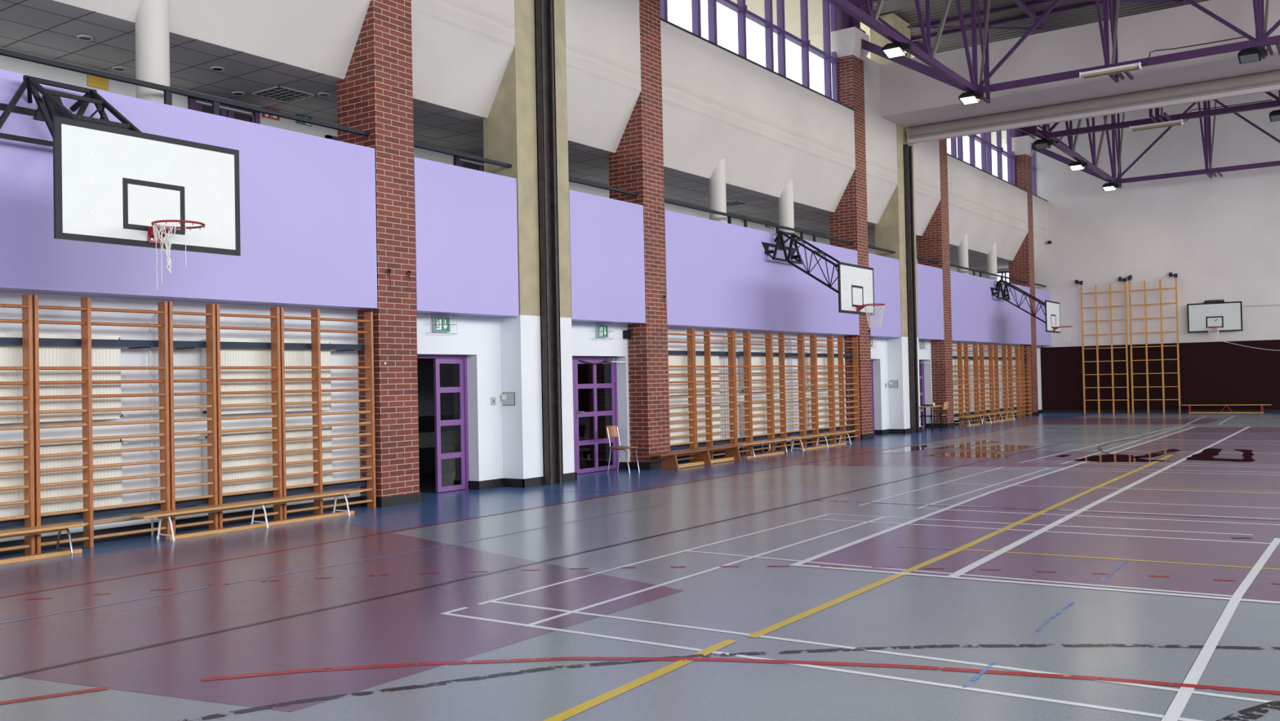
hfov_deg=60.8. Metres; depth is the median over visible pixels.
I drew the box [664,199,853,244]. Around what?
handrail
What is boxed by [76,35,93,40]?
recessed light
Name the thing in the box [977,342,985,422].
wall bars
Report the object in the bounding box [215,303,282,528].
wall bars
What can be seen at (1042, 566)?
floor
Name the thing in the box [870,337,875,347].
exit sign
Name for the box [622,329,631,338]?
alarm box
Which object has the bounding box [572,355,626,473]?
door
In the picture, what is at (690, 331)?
wall bars
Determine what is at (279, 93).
air vent
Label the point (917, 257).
handrail
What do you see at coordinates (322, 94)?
recessed light
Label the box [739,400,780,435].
radiator
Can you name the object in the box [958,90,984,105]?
floodlight
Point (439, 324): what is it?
exit sign
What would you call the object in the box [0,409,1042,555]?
baseboard
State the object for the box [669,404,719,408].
grille
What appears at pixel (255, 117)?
door
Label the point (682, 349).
grille
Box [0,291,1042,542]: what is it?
wall
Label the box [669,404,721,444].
radiator
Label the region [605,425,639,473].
chair
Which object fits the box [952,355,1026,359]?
rail
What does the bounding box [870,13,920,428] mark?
concrete column
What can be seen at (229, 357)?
radiator
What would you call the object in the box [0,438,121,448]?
grille
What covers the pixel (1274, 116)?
floodlight
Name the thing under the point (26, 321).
wall bars
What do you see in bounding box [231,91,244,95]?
recessed light
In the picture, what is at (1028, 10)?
roof truss
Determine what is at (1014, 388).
radiator
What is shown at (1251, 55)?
floodlight
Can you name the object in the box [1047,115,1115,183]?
truss
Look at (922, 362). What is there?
door
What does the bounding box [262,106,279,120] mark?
fire sign
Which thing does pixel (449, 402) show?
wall
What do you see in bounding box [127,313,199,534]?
pipes
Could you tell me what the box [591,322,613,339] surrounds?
exit sign
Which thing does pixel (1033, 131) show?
roof truss
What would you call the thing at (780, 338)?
wall bars
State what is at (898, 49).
floodlight
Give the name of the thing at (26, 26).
ceiling
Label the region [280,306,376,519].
wall bars
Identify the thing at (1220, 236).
wall
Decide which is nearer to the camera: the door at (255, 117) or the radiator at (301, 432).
the radiator at (301, 432)
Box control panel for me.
[888,380,897,387]
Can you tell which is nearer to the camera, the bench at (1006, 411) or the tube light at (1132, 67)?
the tube light at (1132, 67)
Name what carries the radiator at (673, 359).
attached to the wall at (477, 338)
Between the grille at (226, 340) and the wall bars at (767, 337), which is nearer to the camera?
the grille at (226, 340)
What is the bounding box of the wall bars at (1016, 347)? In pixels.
[1011,345,1020,417]
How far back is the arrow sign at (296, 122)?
16.16 m
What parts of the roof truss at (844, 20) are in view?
post, post, post, post, post, post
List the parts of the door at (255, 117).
pane, door, door, pane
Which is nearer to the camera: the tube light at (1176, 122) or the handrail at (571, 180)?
the handrail at (571, 180)
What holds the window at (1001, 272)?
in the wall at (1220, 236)
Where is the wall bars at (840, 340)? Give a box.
[832,335,860,443]
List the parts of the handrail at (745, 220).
post, post, post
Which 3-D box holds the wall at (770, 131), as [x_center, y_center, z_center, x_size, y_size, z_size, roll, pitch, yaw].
[1.078,-4.109,21.123,0.794,6.970,49.350,-2,-1,35]
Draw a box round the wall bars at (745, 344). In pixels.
[733,330,751,454]
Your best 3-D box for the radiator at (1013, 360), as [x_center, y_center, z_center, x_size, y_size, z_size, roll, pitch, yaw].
[12.915,0.278,37.908,0.134,0.860,2.154,-2,-1,35]
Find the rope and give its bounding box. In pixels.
[1220,340,1279,351]
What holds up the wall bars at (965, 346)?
on the floor
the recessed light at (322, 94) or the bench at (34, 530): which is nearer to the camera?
the bench at (34, 530)
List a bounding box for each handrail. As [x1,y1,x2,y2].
[0,48,369,136]
[413,142,511,168]
[568,177,638,195]
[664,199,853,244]
[867,244,895,253]
[915,256,938,262]
[950,263,1026,282]
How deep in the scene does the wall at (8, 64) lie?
15.90 m
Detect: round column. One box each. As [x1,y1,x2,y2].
[135,0,169,103]
[708,158,726,222]
[777,179,794,235]
[956,233,968,274]
[986,242,997,280]
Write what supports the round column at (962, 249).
on the floor
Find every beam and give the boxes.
[879,0,1279,128]
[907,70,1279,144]
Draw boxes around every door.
[187,97,260,124]
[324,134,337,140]
[417,354,469,492]
[453,155,484,171]
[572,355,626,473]
[871,359,874,434]
[919,360,931,427]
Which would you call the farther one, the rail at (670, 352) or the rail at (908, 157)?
the rail at (908, 157)
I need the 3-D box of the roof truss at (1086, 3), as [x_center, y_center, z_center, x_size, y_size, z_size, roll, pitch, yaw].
[17.830,-9.474,24.052,24.700,0.100,0.060,-2,-1,35]
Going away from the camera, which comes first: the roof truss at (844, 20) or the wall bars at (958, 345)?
the roof truss at (844, 20)
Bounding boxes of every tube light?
[1079,36,1244,79]
[1129,99,1271,132]
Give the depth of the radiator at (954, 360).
32.91 m
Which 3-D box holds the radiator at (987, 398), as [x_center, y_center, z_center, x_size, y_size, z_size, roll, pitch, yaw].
[11.219,1.268,35.409,0.134,0.760,1.860,-2,-1,35]
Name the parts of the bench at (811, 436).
seat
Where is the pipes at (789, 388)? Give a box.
[785,339,798,447]
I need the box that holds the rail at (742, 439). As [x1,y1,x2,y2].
[670,425,854,449]
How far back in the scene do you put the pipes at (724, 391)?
21.71 m
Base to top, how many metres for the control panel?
0.195 m
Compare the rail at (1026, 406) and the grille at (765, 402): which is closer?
the grille at (765, 402)
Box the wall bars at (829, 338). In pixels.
[815,334,835,445]
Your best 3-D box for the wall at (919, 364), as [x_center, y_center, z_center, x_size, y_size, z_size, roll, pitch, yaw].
[5.246,0.695,29.799,2.710,2.670,10.200,-2,-1,35]
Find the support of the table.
on the floor
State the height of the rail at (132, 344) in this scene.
0.080 m
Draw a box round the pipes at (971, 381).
[968,346,973,422]
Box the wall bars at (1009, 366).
[1005,344,1013,417]
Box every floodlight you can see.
[881,41,911,58]
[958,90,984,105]
[1033,137,1054,149]
[1068,160,1088,170]
[1102,181,1119,191]
[1237,46,1267,64]
[1269,109,1279,122]
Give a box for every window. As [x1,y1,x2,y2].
[660,0,854,111]
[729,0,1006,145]
[946,128,1027,192]
[997,271,1008,280]
[1030,134,1047,201]
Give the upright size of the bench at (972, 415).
0.290 m
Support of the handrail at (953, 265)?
on the wall at (770, 131)
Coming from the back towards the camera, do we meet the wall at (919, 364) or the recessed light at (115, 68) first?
the wall at (919, 364)
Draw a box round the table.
[919,404,942,431]
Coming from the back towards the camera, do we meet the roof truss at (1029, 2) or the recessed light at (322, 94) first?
the roof truss at (1029, 2)
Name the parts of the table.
leg, leg, leg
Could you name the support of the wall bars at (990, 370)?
on the floor
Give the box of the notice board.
[87,74,108,90]
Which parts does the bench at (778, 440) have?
seat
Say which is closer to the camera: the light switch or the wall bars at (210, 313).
the wall bars at (210, 313)
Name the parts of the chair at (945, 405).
backrest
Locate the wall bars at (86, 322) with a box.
[32,294,170,554]
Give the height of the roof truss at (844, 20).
2.820 m
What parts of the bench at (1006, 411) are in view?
seat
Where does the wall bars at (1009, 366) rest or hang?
on the floor
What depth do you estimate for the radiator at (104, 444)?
10.81 m
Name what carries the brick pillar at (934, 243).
on the floor
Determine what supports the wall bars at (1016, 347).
on the floor
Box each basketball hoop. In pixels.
[0,75,240,286]
[761,231,884,327]
[990,280,1072,341]
[1186,299,1243,340]
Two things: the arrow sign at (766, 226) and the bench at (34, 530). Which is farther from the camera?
the arrow sign at (766, 226)
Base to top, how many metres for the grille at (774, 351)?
0.050 m
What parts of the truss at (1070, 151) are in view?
post, post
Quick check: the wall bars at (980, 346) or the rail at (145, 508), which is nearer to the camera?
the rail at (145, 508)
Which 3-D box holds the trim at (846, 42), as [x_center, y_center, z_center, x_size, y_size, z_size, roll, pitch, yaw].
[5.180,-7.740,26.907,0.660,0.630,0.896,-2,-1,35]
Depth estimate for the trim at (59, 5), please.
13.69 m
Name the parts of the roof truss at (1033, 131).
post, post, post, post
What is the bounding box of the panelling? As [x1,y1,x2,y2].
[1040,339,1279,409]
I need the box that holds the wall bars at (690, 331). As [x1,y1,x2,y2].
[666,327,696,462]
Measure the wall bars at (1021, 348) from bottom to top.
2.485 m
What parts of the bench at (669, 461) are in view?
leg, seat, leg, leg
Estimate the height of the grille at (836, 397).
0.050 m
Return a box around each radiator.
[0,333,123,423]
[0,438,128,517]
[198,426,332,495]
[200,337,331,413]
[667,347,719,395]
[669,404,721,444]
[738,350,779,391]
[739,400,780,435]
[804,351,845,389]
[805,396,846,429]
[952,354,964,382]
[953,389,964,413]
[977,355,994,382]
[978,387,995,409]
[1000,355,1020,381]
[1001,386,1021,407]
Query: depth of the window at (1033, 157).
41.44 m
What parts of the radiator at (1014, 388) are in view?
panel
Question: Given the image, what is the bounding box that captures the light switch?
[490,396,496,404]
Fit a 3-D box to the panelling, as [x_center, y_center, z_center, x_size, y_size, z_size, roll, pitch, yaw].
[25.324,0.406,34.317,24.605,2.470,0.026,-2,-1,35]
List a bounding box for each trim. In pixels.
[26,0,1012,261]
[830,26,869,61]
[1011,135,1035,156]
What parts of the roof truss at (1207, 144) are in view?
post, post, post, post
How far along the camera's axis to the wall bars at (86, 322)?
10.86 m
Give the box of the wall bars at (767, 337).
[749,331,773,454]
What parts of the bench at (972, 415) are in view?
seat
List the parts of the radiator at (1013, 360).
panel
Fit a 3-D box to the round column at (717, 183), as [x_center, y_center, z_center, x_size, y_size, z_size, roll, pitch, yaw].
[1.570,-3.063,22.008,0.344,3.050,0.344,-2,-1,35]
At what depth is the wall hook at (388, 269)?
14.02 m
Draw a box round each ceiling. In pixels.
[0,0,1008,270]
[873,0,1210,53]
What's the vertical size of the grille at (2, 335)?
0.050 m
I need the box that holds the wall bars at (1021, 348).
[1018,345,1031,417]
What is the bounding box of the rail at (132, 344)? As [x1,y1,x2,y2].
[0,337,364,351]
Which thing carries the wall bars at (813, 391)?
on the floor
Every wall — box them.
[0,0,1051,346]
[0,47,1008,278]
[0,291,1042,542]
[417,358,611,493]
[919,364,921,425]
[1034,90,1279,347]
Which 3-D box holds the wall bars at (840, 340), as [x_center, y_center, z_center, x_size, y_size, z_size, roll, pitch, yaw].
[4.836,0.672,25.806,0.130,2.485,1.420,-2,-1,35]
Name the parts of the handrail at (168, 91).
post, post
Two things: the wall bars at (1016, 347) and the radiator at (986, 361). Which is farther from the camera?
the wall bars at (1016, 347)
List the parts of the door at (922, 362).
frame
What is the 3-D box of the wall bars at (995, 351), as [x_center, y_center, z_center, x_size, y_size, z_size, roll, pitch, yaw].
[11.786,0.711,35.847,0.130,2.485,1.470,-2,-1,35]
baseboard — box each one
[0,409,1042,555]
[1042,409,1279,413]
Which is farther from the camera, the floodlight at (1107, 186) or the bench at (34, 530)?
the floodlight at (1107, 186)
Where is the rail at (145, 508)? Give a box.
[0,480,366,528]
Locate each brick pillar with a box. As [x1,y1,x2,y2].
[336,0,419,497]
[608,0,669,462]
[828,54,872,434]
[917,138,954,423]
[1008,154,1038,412]
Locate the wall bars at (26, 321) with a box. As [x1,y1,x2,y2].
[0,293,35,555]
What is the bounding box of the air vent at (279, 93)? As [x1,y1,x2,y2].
[251,85,315,102]
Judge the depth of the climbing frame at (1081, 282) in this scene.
39.81 m
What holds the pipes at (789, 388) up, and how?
attached to the wall at (477, 338)
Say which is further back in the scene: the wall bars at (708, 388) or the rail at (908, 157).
the rail at (908, 157)
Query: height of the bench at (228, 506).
0.290 m
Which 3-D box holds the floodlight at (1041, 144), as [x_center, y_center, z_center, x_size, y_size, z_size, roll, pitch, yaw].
[11.149,-6.002,30.059,0.510,0.264,0.361,-2,-1,35]
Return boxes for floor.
[0,412,1279,720]
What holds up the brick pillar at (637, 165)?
on the floor
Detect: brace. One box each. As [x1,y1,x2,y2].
[907,26,1042,30]
[1029,0,1183,2]
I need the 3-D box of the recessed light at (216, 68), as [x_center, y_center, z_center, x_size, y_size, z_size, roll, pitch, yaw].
[-5.303,-3.659,13.686,0.174,0.021,0.174,-2,-1,35]
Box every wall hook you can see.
[386,268,391,288]
[407,270,410,288]
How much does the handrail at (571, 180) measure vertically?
0.045 m
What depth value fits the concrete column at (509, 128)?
16.38 m
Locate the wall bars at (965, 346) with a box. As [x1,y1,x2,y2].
[961,342,979,425]
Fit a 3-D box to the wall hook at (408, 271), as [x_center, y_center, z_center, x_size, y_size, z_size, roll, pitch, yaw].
[-3.030,-1.056,14.299,0.046,0.247,0.056,-1,-1,-7]
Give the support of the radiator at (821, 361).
attached to the wall at (477, 338)
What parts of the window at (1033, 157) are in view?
frame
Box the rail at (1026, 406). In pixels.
[954,405,1027,416]
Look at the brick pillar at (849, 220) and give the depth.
26.61 m
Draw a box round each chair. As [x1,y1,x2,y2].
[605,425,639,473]
[928,401,949,430]
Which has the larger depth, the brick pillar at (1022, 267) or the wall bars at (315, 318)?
the brick pillar at (1022, 267)
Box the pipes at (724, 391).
[720,337,741,444]
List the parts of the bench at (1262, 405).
seat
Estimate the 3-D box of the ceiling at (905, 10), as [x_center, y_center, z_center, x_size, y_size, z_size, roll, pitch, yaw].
[11.164,-9.607,14.382,25.250,0.050,49.710,-2,-1,35]
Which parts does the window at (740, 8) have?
frame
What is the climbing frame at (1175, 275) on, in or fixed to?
attached to the wall at (1220, 236)
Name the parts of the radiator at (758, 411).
panel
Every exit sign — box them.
[425,313,457,333]
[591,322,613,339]
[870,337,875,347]
[919,339,927,349]
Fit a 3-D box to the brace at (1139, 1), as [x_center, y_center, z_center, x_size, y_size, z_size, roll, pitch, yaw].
[11.755,-9.197,27.830,4.469,0.050,0.050,-1,-1,-6]
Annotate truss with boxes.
[826,0,977,91]
[835,0,1279,103]
[846,0,924,50]
[910,0,1051,30]
[911,1,1108,41]
[1012,0,1052,31]
[1013,99,1279,188]
[1017,11,1279,138]
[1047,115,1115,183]
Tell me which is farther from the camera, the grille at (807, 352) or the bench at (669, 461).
the grille at (807, 352)
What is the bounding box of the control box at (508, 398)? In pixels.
[502,392,515,405]
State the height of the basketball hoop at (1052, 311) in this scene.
2.053 m
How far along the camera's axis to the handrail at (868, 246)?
27.99 m
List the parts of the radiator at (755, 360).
panel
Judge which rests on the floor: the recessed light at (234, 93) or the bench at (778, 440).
the bench at (778, 440)
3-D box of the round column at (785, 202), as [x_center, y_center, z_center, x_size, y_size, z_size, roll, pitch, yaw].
[3.289,-3.053,24.491,0.344,3.050,0.344,-2,-1,35]
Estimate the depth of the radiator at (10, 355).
10.83 m
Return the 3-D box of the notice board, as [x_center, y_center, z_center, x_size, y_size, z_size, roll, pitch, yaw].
[-6.766,-3.498,13.604,0.020,0.200,0.260,-2,-1,35]
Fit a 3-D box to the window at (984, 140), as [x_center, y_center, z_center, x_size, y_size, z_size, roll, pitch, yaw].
[11.190,-7.404,35.661,0.542,2.774,8.497,-2,-1,35]
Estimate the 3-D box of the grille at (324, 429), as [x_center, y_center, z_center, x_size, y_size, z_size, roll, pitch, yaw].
[-4.373,0.826,12.891,0.125,0.050,1.700,-2,-1,35]
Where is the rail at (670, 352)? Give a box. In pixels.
[668,350,852,357]
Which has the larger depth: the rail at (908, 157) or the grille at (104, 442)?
the rail at (908, 157)
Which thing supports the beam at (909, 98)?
attached to the concrete column at (890, 231)
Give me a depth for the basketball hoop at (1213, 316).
37.83 m
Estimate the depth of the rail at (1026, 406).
35.01 m
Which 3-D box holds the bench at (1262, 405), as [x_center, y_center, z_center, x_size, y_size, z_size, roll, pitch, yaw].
[20.123,1.661,37.441,2.720,0.295,0.240,-2,-1,35]
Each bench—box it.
[0,521,85,564]
[131,488,363,541]
[645,444,742,470]
[729,438,792,458]
[783,430,855,450]
[958,414,983,426]
[979,410,1017,423]
[1181,404,1271,413]
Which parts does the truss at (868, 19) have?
post, post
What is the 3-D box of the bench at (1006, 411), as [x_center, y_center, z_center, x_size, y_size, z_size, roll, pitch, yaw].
[11.347,1.794,34.545,0.308,0.290,3.450,-2,-1,35]
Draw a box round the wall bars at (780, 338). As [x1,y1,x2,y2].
[771,332,805,451]
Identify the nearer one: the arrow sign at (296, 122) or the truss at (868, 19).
the arrow sign at (296, 122)
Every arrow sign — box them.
[295,114,311,126]
[764,221,773,228]
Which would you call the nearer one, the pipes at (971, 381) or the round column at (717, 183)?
the round column at (717, 183)
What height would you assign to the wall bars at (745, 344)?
2.485 m
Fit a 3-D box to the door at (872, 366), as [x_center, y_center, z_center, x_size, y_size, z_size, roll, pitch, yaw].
[5.646,0.951,27.903,0.070,1.970,1.560,-2,-1,35]
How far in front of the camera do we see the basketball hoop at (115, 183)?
9.55 m
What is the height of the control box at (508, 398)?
0.195 m
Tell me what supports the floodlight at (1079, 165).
attached to the truss at (1070, 151)
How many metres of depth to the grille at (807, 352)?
25.26 m
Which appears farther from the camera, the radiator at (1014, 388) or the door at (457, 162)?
the radiator at (1014, 388)
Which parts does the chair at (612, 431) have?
leg, backrest, leg, seat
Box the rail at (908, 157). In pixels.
[902,143,919,432]
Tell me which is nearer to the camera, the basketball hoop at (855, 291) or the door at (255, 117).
the door at (255, 117)
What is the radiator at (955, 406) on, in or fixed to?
attached to the wall at (477, 338)
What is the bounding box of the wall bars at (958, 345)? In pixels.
[951,342,963,425]
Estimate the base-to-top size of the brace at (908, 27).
0.050 m
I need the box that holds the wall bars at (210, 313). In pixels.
[167,301,217,534]
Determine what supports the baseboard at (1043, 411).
attached to the wall at (1220, 236)
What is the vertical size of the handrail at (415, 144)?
0.045 m
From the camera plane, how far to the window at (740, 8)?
24.32 m
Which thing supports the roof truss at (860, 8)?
attached to the ceiling at (905, 10)
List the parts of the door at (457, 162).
frame, pane, door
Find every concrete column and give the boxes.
[483,0,574,479]
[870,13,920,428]
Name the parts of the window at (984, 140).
sill, frame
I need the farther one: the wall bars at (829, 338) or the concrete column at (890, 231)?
the concrete column at (890, 231)
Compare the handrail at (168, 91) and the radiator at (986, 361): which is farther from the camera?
the radiator at (986, 361)
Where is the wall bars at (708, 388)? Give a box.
[693,328,736,459]
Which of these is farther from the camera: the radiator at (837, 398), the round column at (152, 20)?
the radiator at (837, 398)
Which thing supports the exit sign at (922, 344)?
attached to the wall at (477, 338)
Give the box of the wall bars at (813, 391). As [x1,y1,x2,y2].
[803,333,817,447]
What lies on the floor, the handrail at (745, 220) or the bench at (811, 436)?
the bench at (811, 436)
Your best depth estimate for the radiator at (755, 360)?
22.71 m
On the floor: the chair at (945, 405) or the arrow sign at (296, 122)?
the chair at (945, 405)
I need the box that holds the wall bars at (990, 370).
[983,343,994,421]
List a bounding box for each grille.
[0,333,119,339]
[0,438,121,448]
[202,337,329,343]
[221,426,331,435]
[667,347,719,351]
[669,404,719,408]
[739,350,778,352]
[751,400,779,403]
[806,351,844,353]
[807,396,845,399]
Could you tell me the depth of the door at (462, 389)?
15.82 m
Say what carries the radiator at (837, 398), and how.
attached to the wall at (477, 338)
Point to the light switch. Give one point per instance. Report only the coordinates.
(493, 398)
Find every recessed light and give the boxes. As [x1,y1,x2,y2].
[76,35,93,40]
[111,66,127,71]
[210,66,224,71]
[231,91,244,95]
[317,92,330,97]
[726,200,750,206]
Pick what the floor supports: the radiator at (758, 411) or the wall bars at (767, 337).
the wall bars at (767, 337)
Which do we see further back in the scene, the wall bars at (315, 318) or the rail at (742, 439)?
the rail at (742, 439)
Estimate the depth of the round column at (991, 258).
36.84 m
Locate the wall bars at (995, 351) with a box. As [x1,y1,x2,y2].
[992,344,1008,419]

